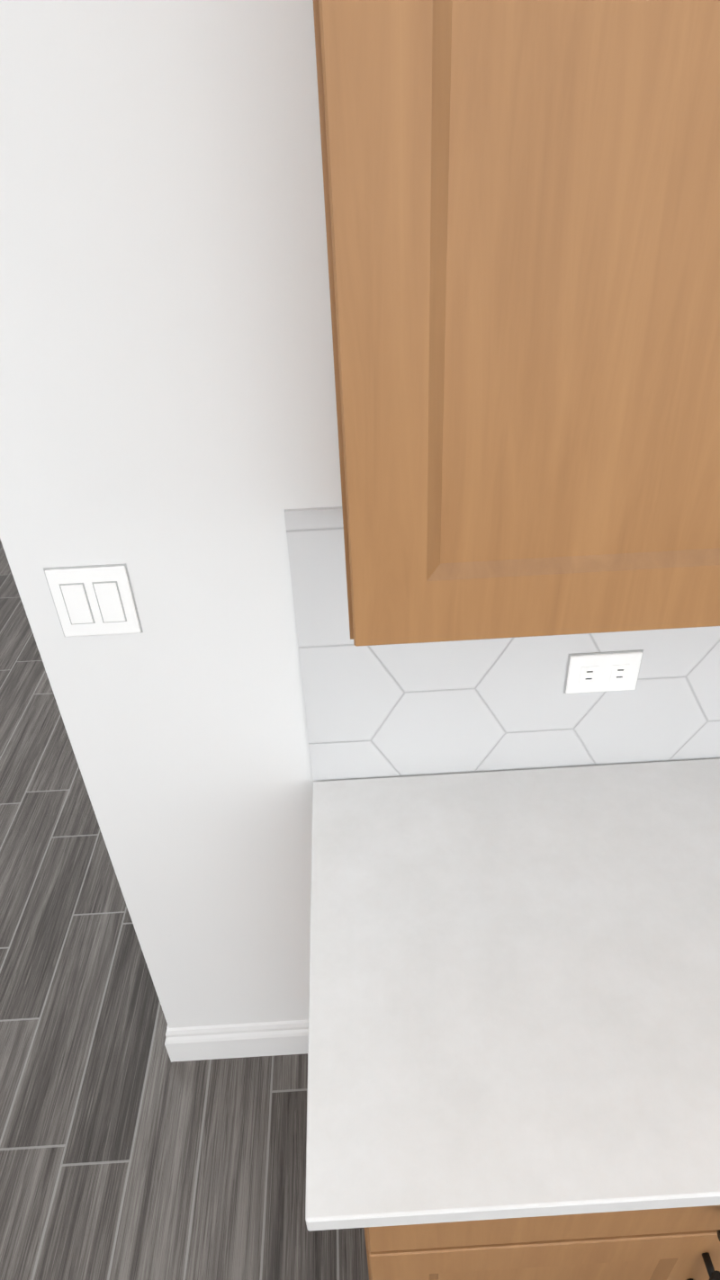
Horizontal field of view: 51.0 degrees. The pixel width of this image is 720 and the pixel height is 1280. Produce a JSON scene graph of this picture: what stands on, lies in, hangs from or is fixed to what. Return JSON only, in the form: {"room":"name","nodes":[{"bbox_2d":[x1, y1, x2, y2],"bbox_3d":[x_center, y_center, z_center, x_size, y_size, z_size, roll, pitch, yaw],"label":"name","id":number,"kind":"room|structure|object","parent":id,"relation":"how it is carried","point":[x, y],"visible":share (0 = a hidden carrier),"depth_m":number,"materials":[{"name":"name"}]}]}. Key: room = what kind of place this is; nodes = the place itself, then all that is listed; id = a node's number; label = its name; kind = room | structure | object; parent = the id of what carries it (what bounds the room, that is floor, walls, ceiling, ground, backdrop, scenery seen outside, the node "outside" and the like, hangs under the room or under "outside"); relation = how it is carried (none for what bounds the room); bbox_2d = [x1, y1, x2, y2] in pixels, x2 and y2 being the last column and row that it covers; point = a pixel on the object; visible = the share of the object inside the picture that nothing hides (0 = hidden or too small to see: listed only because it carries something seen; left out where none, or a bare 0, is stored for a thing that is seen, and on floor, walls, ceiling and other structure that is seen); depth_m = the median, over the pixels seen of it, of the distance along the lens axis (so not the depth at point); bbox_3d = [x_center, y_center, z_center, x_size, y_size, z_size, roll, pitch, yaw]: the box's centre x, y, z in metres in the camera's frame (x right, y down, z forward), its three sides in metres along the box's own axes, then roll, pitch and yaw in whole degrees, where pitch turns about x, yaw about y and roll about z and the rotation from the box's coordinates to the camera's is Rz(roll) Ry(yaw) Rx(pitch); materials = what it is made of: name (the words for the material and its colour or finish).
{"room":"kitchen","nodes":[
{"label":"kitchen","id":0,"kind":"room"},
{"bbox_2d":[0,538,368,1279],"bbox_3d":[1.476,1.937,0.462,7.330,0.100,12.440,-3,34,-1],"label":"floor","id":1,"kind":"structure","parent":0,"point":[129,1149],"depth_m":1.77,"materials":[{"name":"grey wood"}]},
{"bbox_2d":[304,758,719,1279],"bbox_3d":[0.461,0.780,1.327,1.029,0.914,0.660,-3,34,-1],"label":"base cabinet","id":2,"kind":"object","parent":1,"relation":"on","point":[514,1030],"visible":1,"depth_m":0.98,"materials":[{"name":"white stone"}]},
{"bbox_2d":[0,0,719,1028],"bbox_3d":[1.405,-0.288,1.121,7.210,2.830,0.120,-3,34,-1],"label":"wall","id":3,"kind":"structure","parent":0,"point":[167,417],"depth_m":0.98,"materials":[{"name":"white paint"}]},
{"bbox_2d":[43,563,143,636],"bbox_3d":[-0.393,-0.056,1.115,0.119,0.119,0.008,-3,34,-1],"label":"light switch","id":4,"kind":"object","parent":3,"relation":"attached to","point":[93,600],"visible":1,"depth_m":1.11,"materials":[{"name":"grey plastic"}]},
{"bbox_2d":[164,1025,175,1062],"bbox_3d":[-0.542,-0.255,3.610,0.015,0.125,4.375,-3,34,-1],"label":"baseboard","id":5,"kind":"structure","parent":3,"relation":"attached to","point":[170,1032],"depth_m":1.78,"materials":[{"name":"white wood"}]},
{"bbox_2d":[164,1019,308,1061],"bbox_3d":[-0.211,0.959,1.812,0.436,0.125,0.015,-3,34,-1],"label":"baseboard","id":6,"kind":"structure","parent":3,"relation":"attached to","point":[236,1041],"depth_m":1.80,"materials":[{"name":"white wood"}]},
{"bbox_2d":[284,506,719,780],"bbox_3d":[1.776,-0.071,1.209,3.748,0.516,0.008,-3,34,-1],"label":"backsplash","id":7,"kind":"structure","parent":3,"relation":"attached to","point":[391,710],"depth_m":1.24,"materials":[{"name":"tile"}]},
{"bbox_2d":[563,650,643,693],"bbox_3d":[0.393,0.054,1.218,0.119,0.079,0.007,-3,34,-1],"label":"electrical outlet","id":8,"kind":"object","parent":7,"relation":"attached to","point":[602,671],"visible":1,"depth_m":1.21,"materials":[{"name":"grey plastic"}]},
{"bbox_2d":[312,0,719,646],"bbox_3d":[1.762,-0.644,0.584,3.718,1.155,0.386,-3,34,-1],"label":"upper cabinet","id":9,"kind":"object","parent":3,"relation":"attached to","point":[523,218],"visible":1,"depth_m":0.61,"materials":[{"name":"brown wood"}]}
]}

